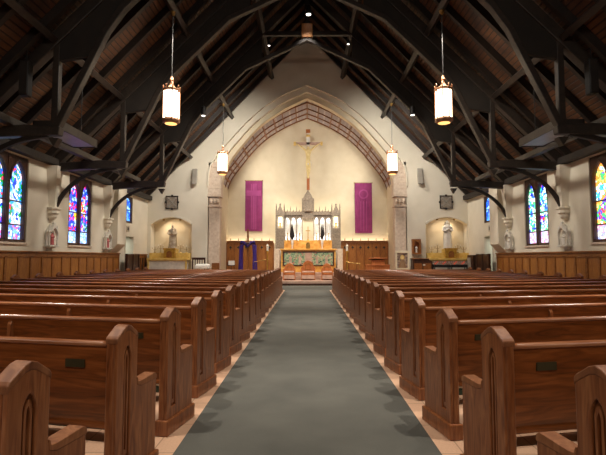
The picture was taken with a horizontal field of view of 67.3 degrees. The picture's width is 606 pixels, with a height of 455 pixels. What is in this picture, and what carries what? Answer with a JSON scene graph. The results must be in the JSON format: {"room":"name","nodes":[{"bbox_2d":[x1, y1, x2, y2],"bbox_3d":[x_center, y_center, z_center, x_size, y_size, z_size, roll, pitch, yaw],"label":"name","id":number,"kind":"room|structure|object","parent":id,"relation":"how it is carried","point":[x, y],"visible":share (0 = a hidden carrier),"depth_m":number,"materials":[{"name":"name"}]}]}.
{"room":"church","nodes":[
{"label":"church","id":0,"kind":"room"},
{"bbox_2d":[0,149,147,270],"bbox_3d":[-8.686,-0.336,9.724,0.450,4.950,29.200,0,-4,1],"label":"wall","id":1,"kind":"structure","parent":0,"point":[37,221],"depth_m":16.03,"materials":[{"name":"beige paint"}]},
{"bbox_2d":[0,151,27,244],"bbox_3d":[-8.511,-0.844,13.038,0.260,2.640,1.750,0,-4,1],"label":"window","id":2,"kind":"structure","parent":1,"relation":"in","point":[13,168],"depth_m":13.39,"materials":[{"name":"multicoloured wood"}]},
{"bbox_2d":[44,222,58,249],"bbox_3d":[-8.297,0.259,15.043,0.230,0.943,0.565,0,-4,1],"label":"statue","id":3,"kind":"object","parent":1,"relation":"attached to","point":[51,241],"visible":1,"depth_m":14.95,"materials":[{"name":"white stone"}]},
{"bbox_2d":[46,165,62,220],"bbox_3d":[-8.255,-1.133,15.184,0.308,1.820,0.680,0,-4,1],"label":"stone corbel","id":4,"kind":"object","parent":1,"relation":"attached to","point":[54,175],"visible":0.99,"depth_m":15.04,"materials":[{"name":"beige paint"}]},
{"bbox_2d":[0,250,120,280],"bbox_3d":[-8.377,1.494,12.782,0.110,1.700,15.550,0,-4,1],"label":"wainscoting","id":5,"kind":"structure","parent":1,"relation":"attached to","point":[24,264],"depth_m":15.13,"materials":[{"name":"brown wood"}]},
{"bbox_2d":[67,174,91,247],"bbox_3d":[-8.473,-0.571,17.179,0.260,2.640,1.750,0,-4,1],"label":"window","id":6,"kind":"structure","parent":1,"relation":"in","point":[79,214],"depth_m":17.12,"materials":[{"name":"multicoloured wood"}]},
{"bbox_2d":[102,230,112,250],"bbox_3d":[-8.258,0.535,19.233,0.230,0.943,0.565,0,-4,1],"label":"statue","id":7,"kind":"object","parent":1,"relation":"attached to","point":[106,245],"visible":1,"depth_m":19.12,"materials":[{"name":"white stone"}]},
{"bbox_2d":[103,185,114,228],"bbox_3d":[-8.217,-0.860,19.325,0.308,1.820,0.680,0,-4,1],"label":"stone corbel","id":8,"kind":"object","parent":1,"relation":"attached to","point":[108,191],"visible":0.99,"depth_m":19.18,"materials":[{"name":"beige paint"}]},
{"bbox_2d":[126,197,132,223],"bbox_3d":[-8.431,-0.859,21.707,0.140,1.270,1.150,0,-4,1],"label":"window","id":9,"kind":"structure","parent":1,"relation":"in","point":[129,199],"depth_m":22.05,"materials":[{"name":"blue glass"}]},
{"bbox_2d":[108,189,126,252],"bbox_3d":[-8.175,-0.389,20.095,0.380,2.980,0.900,0,-4,1],"label":"wall","id":10,"kind":"structure","parent":0,"point":[117,228],"depth_m":19.81,"materials":[{"name":"beige paint"}]},
{"bbox_2d":[154,218,191,268],"bbox_3d":[-7.030,1.143,24.930,2.600,4.000,0.130,0,-4,1],"label":"wall","id":11,"kind":"structure","parent":0,"point":[184,229],"depth_m":24.91,"materials":[{"name":"paint"}]},
{"bbox_2d":[221,184,227,269],"bbox_3d":[-4.765,0.101,26.606,0.180,6.300,2.980,0,-4,1],"label":"wall","id":12,"kind":"structure","parent":0,"point":[224,201],"depth_m":27.07,"materials":[{"name":"paint"}]},
{"bbox_2d":[226,238,273,269],"bbox_3d":[-3.220,1.756,27.625,2.930,2.230,0.180,0,-4,1],"label":"trim","id":13,"kind":"structure","parent":12,"relation":"attached to","point":[232,247],"depth_m":27.63,"materials":[{"name":"brown wood"}]},
{"bbox_2d":[0,0,605,199],"bbox_3d":[0.088,-7.026,10.059,18.200,9.755,29.550,0,-4,1],"label":"ceiling","id":14,"kind":"structure","parent":0,"point":[469,29],"depth_m":14.90,"materials":[{"name":"brown wood"}]},
{"bbox_2d":[18,50,32,97],"bbox_3d":[-6.652,-3.814,10.929,0.220,1.350,0.215,0,-4,1],"label":"speaker","id":15,"kind":"object","parent":14,"relation":"hanging from","point":[26,67],"visible":0.94,"depth_m":10.82},
{"bbox_2d":[18,62,27,92],"bbox_3d":[-6.653,-3.571,10.813,0.180,0.750,0.015,0,-4,1],"label":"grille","id":16,"kind":"object","parent":15,"relation":"attached to","point":[23,69],"depth_m":10.81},
{"bbox_2d":[33,90,97,147],"bbox_3d":[-6.388,-3.543,12.419,0.720,2.305,1.960,0,-4,1],"label":"heater","id":17,"kind":"object","parent":14,"relation":"hanging from","point":[72,137],"visible":0.49,"depth_m":12.44,"materials":[{"name":"grey metal"}]},
{"bbox_2d":[162,11,180,125],"bbox_3d":[-3.937,-4.809,13.683,0.497,3.460,0.490,0,-4,1],"label":"hanging lantern","id":18,"kind":"object","parent":14,"relation":"hanging from","point":[171,94],"visible":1,"depth_m":13.46,"materials":[{"name":"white glass"}]},
{"bbox_2d":[217,104,227,174],"bbox_3d":[-3.861,-4.263,21.965,0.497,3.460,0.490,0,-4,1],"label":"hanging lantern","id":19,"kind":"object","parent":14,"relation":"hanging from","point":[222,156],"visible":1,"depth_m":21.73,"materials":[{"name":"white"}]},
{"bbox_2d":[0,0,605,152],"bbox_3d":[0.102,-6.088,11.425,17.000,10.333,0.280,0,-4,1],"label":"roof truss","id":20,"kind":"object","parent":14,"relation":"attached to","point":[530,31],"visible":0.99,"depth_m":11.22,"materials":[{"name":"brown wood"}]},
{"bbox_2d":[48,138,61,147],"bbox_3d":[-6.108,-2.079,11.218,0.252,0.216,0.200,0,-4,1],"label":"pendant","id":21,"kind":"object","parent":20,"relation":"attached to","point":[55,142],"depth_m":11.13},
{"bbox_2d":[108,0,506,217],"bbox_3d":[0.177,-5.548,19.607,17.000,10.333,0.280,0,-4,1],"label":"roof truss","id":22,"kind":"object","parent":14,"relation":"attached to","point":[365,55],"visible":0.84,"depth_m":19.54,"materials":[{"name":"brown wood"}]},
{"bbox_2d":[55,0,561,206],"bbox_3d":[0.139,-5.818,15.516,17.000,10.333,0.280,0,-4,1],"label":"roof truss","id":23,"kind":"object","parent":14,"relation":"attached to","point":[471,92],"visible":0.86,"depth_m":15.38,"materials":[{"name":"brown wood"}]},
{"bbox_2d":[387,103,397,174],"bbox_3d":[4.279,-4.268,21.890,0.497,3.460,0.490,0,-4,1],"label":"hanging lantern","id":24,"kind":"object","parent":14,"relation":"hanging from","point":[392,156],"visible":1,"depth_m":21.66,"materials":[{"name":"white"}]},
{"bbox_2d":[434,9,452,124],"bbox_3d":[4.183,-4.814,13.608,0.497,3.460,0.490,0,-4,1],"label":"hanging lantern","id":25,"kind":"object","parent":14,"relation":"hanging from","point":[443,94],"visible":1,"depth_m":13.38,"materials":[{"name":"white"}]},
{"bbox_2d":[519,90,584,146],"bbox_3d":[6.611,-3.551,12.300,0.720,2.305,1.960,0,-4,1],"label":"heater","id":26,"kind":"object","parent":14,"relation":"hanging from","point":[543,136],"visible":0.55,"depth_m":12.34,"materials":[{"name":"grey metal"}]},
{"bbox_2d":[584,48,598,95],"bbox_3d":[6.847,-3.822,10.805,0.220,1.350,0.215,0,-4,1],"label":"speaker","id":27,"kind":"object","parent":14,"relation":"hanging from","point":[591,64],"visible":0.95,"depth_m":10.70},
{"bbox_2d":[227,119,386,248],"bbox_3d":[0.259,-1.943,28.288,10.400,10.600,0.200,0,-4,1],"label":"wall","id":28,"kind":"structure","parent":0,"point":[337,164],"depth_m":28.25,"materials":[{"name":"paint"}]},
{"bbox_2d":[245,180,262,230],"bbox_3d":[-3.042,-1.353,28.112,1.140,3.160,0.134,0,-4,1],"label":"hanging banner","id":29,"kind":"object","parent":28,"relation":"hanging from","point":[253,188],"visible":0.98,"depth_m":28.08,"materials":[{"name":"fabric"}]},
{"bbox_2d":[354,182,371,232],"bbox_3d":[3.728,-1.223,28.043,1.140,3.130,0.130,0,-4,1],"label":"hanging banner","id":30,"kind":"object","parent":28,"relation":"hanging from","point":[363,191],"visible":1,"depth_m":28.01,"materials":[{"name":"fabric"}]},
{"bbox_2d":[224,101,390,189],"bbox_3d":[0.245,-4.757,26.870,10.197,4.711,3.000,0,-4,1],"label":"ceiling","id":31,"kind":"structure","parent":0,"point":[308,110],"depth_m":27.07,"materials":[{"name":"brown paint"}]},
{"bbox_2d":[281,272,333,275],"bbox_3d":[0.250,2.732,27.003,5.200,0.200,1.750,0,-4,1],"label":"floor","id":32,"kind":"structure","parent":0,"point":[296,273],"depth_m":26.13,"materials":[{"name":"pink stone"}]},
{"bbox_2d":[275,190,340,267],"bbox_3d":[0.302,0.178,27.395,3.960,4.950,0.737,0,-4,1],"label":"reredos","id":33,"kind":"object","parent":32,"relation":"on","point":[307,219],"visible":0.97,"depth_m":27.29,"materials":[{"name":"white stone"}]},
{"bbox_2d":[294,129,322,189],"bbox_3d":[0.313,-4.151,27.785,1.780,3.740,0.393,0,-4,1],"label":"crucifix","id":34,"kind":"object","parent":33,"relation":"on","point":[307,143],"visible":1,"depth_m":27.71,"materials":[{"name":"brown wood"}]},
{"bbox_2d":[274,249,342,271],"bbox_3d":[0.317,1.931,26.699,4.020,1.360,0.400,0,-4,1],"label":"altar","id":35,"kind":"object","parent":32,"relation":"on","point":[297,257],"visible":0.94,"depth_m":26.57,"materials":[{"name":"stone"}]},
{"bbox_2d":[147,43,468,269],"bbox_3d":[0.226,-3.876,24.808,17.900,14.000,0.600,0,-4,1],"label":"wall","id":36,"kind":"structure","parent":0,"point":[309,64],"depth_m":24.49,"materials":[{"name":"beige paint"}]},
{"bbox_2d":[165,195,178,209],"bbox_3d":[-7.017,-1.350,24.368,0.760,0.800,0.079,0,-4,1],"label":"plaque","id":37,"kind":"object","parent":36,"relation":"attached to","point":[171,201],"visible":1,"depth_m":24.36,"materials":[{"name":"grey stone"}]},
{"bbox_2d":[208,162,222,269],"bbox_3d":[-4.754,-0.200,24.602,0.720,6.637,0.698,0,-4,1],"label":"trim","id":38,"kind":"structure","parent":36,"relation":"attached to","point":[215,189],"depth_m":24.36,"materials":[{"name":"stone"}]},
{"bbox_2d":[214,87,400,185],"bbox_3d":[0.229,-4.786,25.148,10.000,5.260,0.440,0,-4,1],"label":"trim","id":39,"kind":"structure","parent":36,"relation":"attached to","point":[286,106],"depth_m":25.04,"materials":[{"name":"paint"}]},
{"bbox_2d":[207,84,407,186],"bbox_3d":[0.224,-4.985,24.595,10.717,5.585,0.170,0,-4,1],"label":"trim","id":40,"kind":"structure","parent":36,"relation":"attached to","point":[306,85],"depth_m":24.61,"materials":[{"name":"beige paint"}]},
{"bbox_2d":[391,162,406,269],"bbox_3d":[5.206,-0.206,24.511,0.720,6.637,0.698,0,-4,1],"label":"trim","id":41,"kind":"structure","parent":36,"relation":"attached to","point":[399,188],"depth_m":24.29,"materials":[{"name":"stone"}]},
{"bbox_2d":[411,239,420,257],"bbox_3d":[5.982,1.147,24.012,0.480,1.070,0.220,0,-4,1],"label":"shrine","id":42,"kind":"object","parent":36,"relation":"attached to","point":[415,243],"visible":1,"depth_m":23.95,"materials":[{"name":"brown wood"}]},
{"bbox_2d":[439,194,452,209],"bbox_3d":[7.623,-1.359,24.233,0.760,0.800,0.079,0,-4,1],"label":"plaque","id":43,"kind":"object","parent":36,"relation":"attached to","point":[446,202],"visible":1,"depth_m":24.22,"materials":[{"name":"grey stone"}]},
{"bbox_2d":[48,285,576,454],"bbox_3d":[0.108,2.353,11.520,18.400,0.220,33.300,0,-4,1],"label":"floor","id":44,"kind":"structure","parent":0,"point":[526,443],"depth_m":3.95,"materials":[{"name":"tile"}]},
{"bbox_2d":[0,360,86,454],"bbox_3d":[-4.288,1.140,2.575,6.482,1.065,0.730,-1,-4,12],"label":"pew","id":45,"kind":"object","parent":44,"relation":"on","point":[24,384],"visible":1,"depth_m":1.92,"materials":[{"name":"brown wood"}]},
{"bbox_2d":[0,324,158,454],"bbox_3d":[-4.278,1.208,3.618,6.482,1.065,0.730,-1,-4,12],"label":"pew","id":46,"kind":"object","parent":44,"relation":"on","point":[94,383],"visible":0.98,"depth_m":2.96,"materials":[{"name":"brown wood"}]},
{"bbox_2d":[0,307,194,436],"bbox_3d":[-4.268,1.277,4.660,6.482,1.065,0.730,-1,-4,12],"label":"pew","id":47,"kind":"object","parent":44,"relation":"on","point":[159,350],"visible":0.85,"depth_m":4.03,"materials":[{"name":"brown wood"}]},
{"bbox_2d":[0,297,216,397],"bbox_3d":[-4.259,1.346,5.703,6.482,1.065,0.730,-1,-4,12],"label":"pew","id":48,"kind":"object","parent":44,"relation":"on","point":[193,331],"visible":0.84,"depth_m":5.12,"materials":[{"name":"brown wood"}]},
{"bbox_2d":[0,290,230,372],"bbox_3d":[-4.249,1.415,6.746,6.482,1.065,0.730,-1,-4,12],"label":"pew","id":49,"kind":"object","parent":44,"relation":"on","point":[215,318],"visible":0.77,"depth_m":6.21,"materials":[{"name":"brown wood"}]},
{"bbox_2d":[0,285,241,354],"bbox_3d":[-4.239,1.483,7.788,6.482,1.065,0.730,-1,-4,12],"label":"pew","id":50,"kind":"object","parent":44,"relation":"on","point":[229,309],"visible":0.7,"depth_m":7.30,"materials":[{"name":"brown wood"}]},
{"bbox_2d":[0,282,249,341],"bbox_3d":[-4.230,1.552,8.831,6.482,1.065,0.730,-1,-4,12],"label":"pew","id":51,"kind":"object","parent":44,"relation":"on","point":[239,294],"visible":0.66,"depth_m":8.40,"materials":[{"name":"brown wood"}]},
{"bbox_2d":[0,279,255,331],"bbox_3d":[-4.220,1.621,9.874,6.482,1.065,0.730,-1,-4,12],"label":"pew","id":52,"kind":"object","parent":44,"relation":"on","point":[247,289],"visible":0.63,"depth_m":9.48,"materials":[{"name":"brown wood"}]},
{"bbox_2d":[125,254,139,270],"bbox_3d":[-8.003,2.073,21.335,0.120,1.670,1.500,0,-4,1],"label":"wooden screen","id":53,"kind":"object","parent":44,"relation":"on","point":[132,261],"visible":0.41,"depth_m":21.28,"materials":[{"name":"brown wood"}]},
{"bbox_2d":[10,275,260,323],"bbox_3d":[-4.210,1.690,10.916,6.482,1.065,0.730,-1,-4,12],"label":"pew","id":54,"kind":"object","parent":44,"relation":"on","point":[254,293],"visible":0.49,"depth_m":10.58,"materials":[{"name":"brown wood"}]},
{"bbox_2d":[35,273,264,317],"bbox_3d":[-4.201,1.758,11.959,6.482,1.065,0.730,-1,-4,12],"label":"pew","id":55,"kind":"object","parent":44,"relation":"on","point":[39,275],"visible":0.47,"depth_m":11.62,"materials":[{"name":"brown wood"}]},
{"bbox_2d":[56,272,268,312],"bbox_3d":[-4.191,1.827,13.002,6.482,1.065,0.730,-1,-4,12],"label":"pew","id":56,"kind":"object","parent":44,"relation":"on","point":[59,274],"visible":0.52,"depth_m":12.66,"materials":[{"name":"brown wood"}]},
{"bbox_2d":[147,253,190,268],"bbox_3d":[-7.038,2.215,24.012,2.120,1.740,1.020,0,-4,1],"label":"altar","id":57,"kind":"object","parent":44,"relation":"on","point":[155,260],"visible":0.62,"depth_m":23.59,"materials":[{"name":"white stone"}]},
{"bbox_2d":[163,248,176,257],"bbox_3d":[-6.990,1.346,23.849,0.660,0.530,0.210,0,-4,1],"label":"tabernacle","id":58,"kind":"object","parent":57,"relation":"on","point":[168,252],"visible":0.93,"depth_m":23.76,"materials":[{"name":"metal"}]},
{"bbox_2d":[167,225,176,247],"bbox_3d":[-6.976,0.486,24.264,0.520,1.299,0.374,0,-4,1],"label":"saint statue","id":59,"kind":"object","parent":57,"relation":"on","point":[172,232],"visible":0.93,"depth_m":24.20,"materials":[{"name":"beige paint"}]},
{"bbox_2d":[74,271,271,307],"bbox_3d":[-4.182,1.896,14.044,6.482,1.065,0.730,-1,-4,12],"label":"pew","id":60,"kind":"object","parent":44,"relation":"on","point":[77,273],"visible":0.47,"depth_m":13.70,"materials":[{"name":"brown wood"}]},
{"bbox_2d":[89,270,273,303],"bbox_3d":[-4.172,1.965,15.087,6.482,1.065,0.730,-1,-4,12],"label":"pew","id":61,"kind":"object","parent":44,"relation":"on","point":[91,271],"visible":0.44,"depth_m":14.77,"materials":[{"name":"brown wood"}]},
{"bbox_2d":[103,269,275,300],"bbox_3d":[-4.162,2.033,16.130,6.482,1.065,0.730,-1,-4,12],"label":"pew","id":62,"kind":"object","parent":44,"relation":"on","point":[105,270],"visible":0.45,"depth_m":15.85,"materials":[{"name":"brown wood"}]},
{"bbox_2d":[115,269,277,298],"bbox_3d":[-4.153,2.102,17.172,6.482,1.065,0.730,-1,-4,12],"label":"pew","id":63,"kind":"object","parent":44,"relation":"on","point":[116,270],"visible":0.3,"depth_m":16.86,"materials":[{"name":"brown wood"}]},
{"bbox_2d":[126,268,279,295],"bbox_3d":[-4.143,2.171,18.215,6.482,1.065,0.730,-1,-4,12],"label":"pew","id":64,"kind":"object","parent":44,"relation":"on","point":[127,269],"visible":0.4,"depth_m":17.87,"materials":[{"name":"brown wood"}]},
{"bbox_2d":[135,267,281,293],"bbox_3d":[-4.133,2.240,19.258,6.482,1.065,0.730,-1,-4,12],"label":"pew","id":65,"kind":"object","parent":44,"relation":"on","point":[137,268],"visible":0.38,"depth_m":19.00,"materials":[{"name":"brown wood"}]},
{"bbox_2d":[282,280,331,283],"bbox_3d":[0.232,3.027,25.014,9.320,0.250,1.680,0,-4,1],"label":"platform","id":66,"kind":"object","parent":44,"relation":"on","point":[283,281],"visible":0.08,"depth_m":24.18,"materials":[{"name":"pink stone"}]},
{"bbox_2d":[246,229,249,269],"bbox_3d":[-3.095,1.505,25.486,0.840,2.850,0.500,0,-4,1],"label":"cross","id":67,"kind":"object","parent":66,"relation":"on","point":[247,242],"visible":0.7,"depth_m":25.47,"materials":[{"name":"brown wood"}]},
{"bbox_2d":[238,241,256,269],"bbox_3d":[-3.078,1.774,25.405,1.140,2.103,0.226,0,-4,1],"label":"drape","id":68,"kind":"object","parent":67,"relation":"hanging from","point":[254,247],"visible":0.88,"depth_m":25.40,"materials":[{"name":"fabric"}]},
{"bbox_2d":[283,263,295,279],"bbox_3d":[-0.756,2.435,25.207,0.720,0.957,0.550,0,-4,1],"label":"chair","id":69,"kind":"object","parent":66,"relation":"on","point":[289,270],"visible":1,"depth_m":24.97,"materials":[{"name":"brown wood"}]},
{"bbox_2d":[300,260,315,279],"bbox_3d":[0.284,2.365,25.203,0.840,1.097,0.550,0,-4,1],"label":"chair","id":70,"kind":"object","parent":66,"relation":"on","point":[308,269],"visible":1,"depth_m":25.38,"materials":[{"name":"brown wood"}]},
{"bbox_2d":[321,263,332,279],"bbox_3d":[1.333,2.444,25.188,0.680,0.937,0.550,0,-4,1],"label":"chair","id":71,"kind":"object","parent":66,"relation":"on","point":[326,271],"visible":0.95,"depth_m":24.95,"materials":[{"name":"brown wood"}]},
{"bbox_2d":[365,258,389,269],"bbox_3d":[4.165,2.304,25.356,1.320,1.238,0.580,0,-4,1],"label":"ambo","id":72,"kind":"object","parent":66,"relation":"on","point":[376,263],"visible":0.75,"depth_m":25.17,"materials":[{"name":"brown wood"}]},
{"bbox_2d":[173,286,441,454],"bbox_3d":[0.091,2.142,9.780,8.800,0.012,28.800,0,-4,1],"label":"carpet runner","id":73,"kind":"object","parent":44,"relation":"on","point":[307,382],"visible":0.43,"depth_m":4.75,"materials":[{"name":"grey carpet"}]},
{"bbox_2d":[395,251,409,269],"bbox_3d":[5.160,2.141,23.713,0.760,1.853,0.439,0,-4,1],"label":"framed piece","id":74,"kind":"object","parent":44,"relation":"on","point":[401,257],"visible":0.8,"depth_m":23.60,"materials":[{"name":"paint"}]},
{"bbox_2d":[397,253,407,267],"bbox_3d":[5.159,1.718,23.622,0.560,0.800,0.020,0,-4,1],"label":"painting","id":75,"kind":"object","parent":74,"relation":"attached to","point":[402,258],"depth_m":23.61,"materials":[{"name":"brown paint"}]},
{"bbox_2d":[333,268,480,293],"bbox_3d":[4.489,2.230,19.119,6.482,1.065,0.730,1,-4,-11],"label":"pew","id":76,"kind":"object","parent":44,"relation":"on","point":[477,269],"visible":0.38,"depth_m":18.97,"materials":[{"name":"brown wood"}]},
{"bbox_2d":[335,268,490,295],"bbox_3d":[4.480,2.162,18.076,6.482,1.065,0.730,1,-4,-11],"label":"pew","id":77,"kind":"object","parent":44,"relation":"on","point":[487,269],"visible":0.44,"depth_m":17.74,"materials":[{"name":"brown wood"}]},
{"bbox_2d":[336,269,501,298],"bbox_3d":[4.470,2.093,17.033,6.482,1.065,0.730,1,-4,-11],"label":"pew","id":78,"kind":"object","parent":44,"relation":"on","point":[497,270],"visible":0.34,"depth_m":16.75,"materials":[{"name":"brown wood"}]},
{"bbox_2d":[410,258,432,269],"bbox_3d":[6.066,2.309,23.311,1.020,1.460,0.605,0,-4,1],"label":"wooden console","id":79,"kind":"object","parent":44,"relation":"on","point":[416,263],"visible":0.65,"depth_m":23.07,"materials":[{"name":"brown wood"}]},
{"bbox_2d":[338,269,513,300],"bbox_3d":[4.461,2.024,15.991,6.482,1.065,0.730,1,-4,-11],"label":"pew","id":80,"kind":"object","parent":44,"relation":"on","point":[510,270],"visible":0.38,"depth_m":15.74,"materials":[{"name":"brown wood"}]},
{"bbox_2d":[340,270,527,304],"bbox_3d":[4.451,1.955,14.948,6.482,1.065,0.730,1,-4,-11],"label":"pew","id":81,"kind":"object","parent":44,"relation":"on","point":[523,271],"visible":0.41,"depth_m":14.62,"materials":[{"name":"brown wood"}]},
{"bbox_2d":[343,271,543,308],"bbox_3d":[4.441,1.887,13.905,6.482,1.065,0.730,1,-4,-11],"label":"pew","id":82,"kind":"object","parent":44,"relation":"on","point":[539,273],"visible":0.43,"depth_m":13.63,"materials":[{"name":"brown wood"}]},
{"bbox_2d":[426,253,468,268],"bbox_3d":[7.622,2.206,23.877,2.120,1.740,1.020,0,-4,1],"label":"altar","id":83,"kind":"object","parent":44,"relation":"on","point":[434,257],"visible":0.29,"depth_m":23.46,"materials":[{"name":"gold stone"}]},
{"bbox_2d":[442,220,452,248],"bbox_3d":[7.683,0.364,24.168,0.597,1.530,0.412,0,-4,1],"label":"saint statue","id":84,"kind":"object","parent":83,"relation":"on","point":[447,228],"visible":0.88,"depth_m":24.06,"materials":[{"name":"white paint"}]},
{"bbox_2d":[346,272,561,312],"bbox_3d":[4.432,1.818,12.862,6.482,1.065,0.730,1,-4,-11],"label":"pew","id":85,"kind":"object","parent":44,"relation":"on","point":[557,274],"visible":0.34,"depth_m":12.56,"materials":[{"name":"brown wood"}]},
{"bbox_2d":[349,273,583,318],"bbox_3d":[4.422,1.749,11.820,6.482,1.065,0.730,1,-4,-11],"label":"pew","id":86,"kind":"object","parent":44,"relation":"on","point":[579,275],"visible":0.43,"depth_m":11.52,"materials":[{"name":"brown wood"}]},
{"bbox_2d":[354,275,605,324],"bbox_3d":[4.412,1.680,10.777,6.482,1.065,0.730,1,-4,-11],"label":"pew","id":87,"kind":"object","parent":44,"relation":"on","point":[360,293],"visible":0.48,"depth_m":10.47,"materials":[{"name":"brown wood"}]},
{"bbox_2d":[359,279,605,332],"bbox_3d":[4.403,1.612,9.734,6.482,1.065,0.730,1,-4,-11],"label":"pew","id":88,"kind":"object","parent":44,"relation":"on","point":[366,284],"visible":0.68,"depth_m":9.38,"materials":[{"name":"brown wood"}]},
{"bbox_2d":[476,254,490,270],"bbox_3d":[8.397,2.063,21.184,0.120,1.670,1.500,0,-4,1],"label":"wooden screen","id":89,"kind":"object","parent":44,"relation":"on","point":[483,261],"visible":0.41,"depth_m":21.09,"materials":[{"name":"brown wood"}]},
{"bbox_2d":[365,282,605,342],"bbox_3d":[4.393,1.543,8.692,6.482,1.065,0.730,1,-4,-11],"label":"pew","id":90,"kind":"object","parent":44,"relation":"on","point":[375,290],"visible":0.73,"depth_m":8.28,"materials":[{"name":"brown wood"}]},
{"bbox_2d":[373,286,605,356],"bbox_3d":[4.383,1.474,7.649,6.482,1.065,0.730,1,-4,-11],"label":"pew","id":91,"kind":"object","parent":44,"relation":"on","point":[385,310],"visible":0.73,"depth_m":7.20,"materials":[{"name":"brown wood"}]},
{"bbox_2d":[384,290,605,374],"bbox_3d":[4.374,1.405,6.606,6.482,1.065,0.730,1,-4,-11],"label":"pew","id":92,"kind":"object","parent":44,"relation":"on","point":[400,319],"visible":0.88,"depth_m":6.11,"materials":[{"name":"brown wood"}]},
{"bbox_2d":[399,297,605,400],"bbox_3d":[4.364,1.337,5.564,6.482,1.065,0.730,1,-4,-11],"label":"pew","id":93,"kind":"object","parent":44,"relation":"on","point":[422,332],"visible":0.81,"depth_m":5.02,"materials":[{"name":"brown wood"}]},
{"bbox_2d":[422,308,605,440],"bbox_3d":[4.354,1.268,4.521,6.482,1.065,0.730,1,-4,-11],"label":"pew","id":94,"kind":"object","parent":44,"relation":"on","point":[458,352],"visible":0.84,"depth_m":3.93,"materials":[{"name":"brown wood"}]},
{"bbox_2d":[460,326,605,454],"bbox_3d":[4.345,1.199,3.478,6.482,1.065,0.730,1,-4,-11],"label":"pew","id":95,"kind":"object","parent":44,"relation":"on","point":[523,388],"visible":0.97,"depth_m":2.87,"materials":[{"name":"brown wood"}]},
{"bbox_2d":[536,365,605,454],"bbox_3d":[4.335,1.130,2.436,6.482,1.065,0.730,1,-4,-11],"label":"pew","id":96,"kind":"object","parent":44,"relation":"on","point":[590,383],"visible":1,"depth_m":1.87,"materials":[{"name":"brown wood"}]},
{"bbox_2d":[387,185,393,269],"bbox_3d":[5.255,0.095,26.514,0.180,6.300,2.980,0,-4,1],"label":"wall","id":97,"kind":"structure","parent":0,"point":[389,190],"depth_m":26.88,"materials":[{"name":"paint"}]},
{"bbox_2d":[341,238,388,269],"bbox_3d":[3.730,1.752,27.561,2.930,2.230,0.180,0,-4,1],"label":"trim","id":98,"kind":"structure","parent":97,"relation":"attached to","point":[360,251],"depth_m":27.57,"materials":[{"name":"brown wood"}]},
{"bbox_2d":[426,218,463,252],"bbox_3d":[7.629,1.134,24.795,2.600,4.000,0.130,0,-4,1],"label":"wall","id":99,"kind":"structure","parent":0,"point":[434,233],"depth_m":24.78,"materials":[{"name":"paint"}]},
{"bbox_2d":[489,188,507,252],"bbox_3d":[8.544,-0.399,19.941,0.380,2.980,0.900,0,-4,1],"label":"wall","id":100,"kind":"structure","parent":0,"point":[498,229],"depth_m":19.64,"materials":[{"name":"beige paint"}]},
{"bbox_2d":[467,150,605,270],"bbox_3d":[8.863,-0.347,9.562,0.450,4.950,29.200,0,-4,1],"label":"wall","id":101,"kind":"structure","parent":0,"point":[579,222],"depth_m":15.80,"materials":[{"name":"beige paint"}]},
{"bbox_2d":[484,197,489,222],"bbox_3d":[8.827,-0.876,21.448,0.140,1.270,1.150,0,-4,1],"label":"window","id":102,"kind":"structure","parent":101,"relation":"in","point":[486,199],"depth_m":21.86,"materials":[{"name":"blue glass"}]},
{"bbox_2d":[501,184,512,227],"bbox_3d":[8.570,-0.871,19.171,0.308,1.820,0.680,0,-4,1],"label":"stone corbel","id":103,"kind":"object","parent":101,"relation":"attached to","point":[507,191],"visible":0.99,"depth_m":19.02,"materials":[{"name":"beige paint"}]},
{"bbox_2d":[504,229,514,250],"bbox_3d":[8.611,0.521,19.028,0.230,0.943,0.565,0,-4,1],"label":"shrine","id":104,"kind":"object","parent":101,"relation":"attached to","point":[509,246],"visible":1,"depth_m":18.92,"materials":[{"name":"white stone"}]},
{"bbox_2d":[524,173,548,247],"bbox_3d":[8.787,-0.582,17.020,0.260,2.640,1.750,0,-4,1],"label":"window","id":105,"kind":"structure","parent":101,"relation":"in","point":[536,194],"depth_m":16.97,"materials":[{"name":"multicoloured glass"}]},
{"bbox_2d":[495,250,605,278],"bbox_3d":[8.613,1.484,12.626,0.110,1.700,15.550,0,-4,1],"label":"wainscoting","id":106,"kind":"structure","parent":101,"relation":"attached to","point":[591,264],"depth_m":15.45,"materials":[{"name":"brown wood"}]},
{"bbox_2d":[553,164,570,219],"bbox_3d":[8.532,-1.144,15.030,0.308,1.820,0.680,0,-4,1],"label":"stone corbel","id":107,"kind":"object","parent":101,"relation":"attached to","point":[562,174],"visible":1,"depth_m":14.89,"materials":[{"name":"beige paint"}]},
{"bbox_2d":[557,221,572,249],"bbox_3d":[8.573,0.252,14.937,0.230,0.943,0.565,0,-4,1],"label":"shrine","id":108,"kind":"object","parent":101,"relation":"attached to","point":[566,238],"visible":1,"depth_m":14.83,"materials":[{"name":"white stone"}]},
{"bbox_2d":[590,152,605,244],"bbox_3d":[8.748,-0.855,12.879,0.260,2.640,1.750,0,-4,1],"label":"window","id":109,"kind":"structure","parent":101,"relation":"in","point":[597,163],"depth_m":13.49,"materials":[{"name":"multicoloured glass"}]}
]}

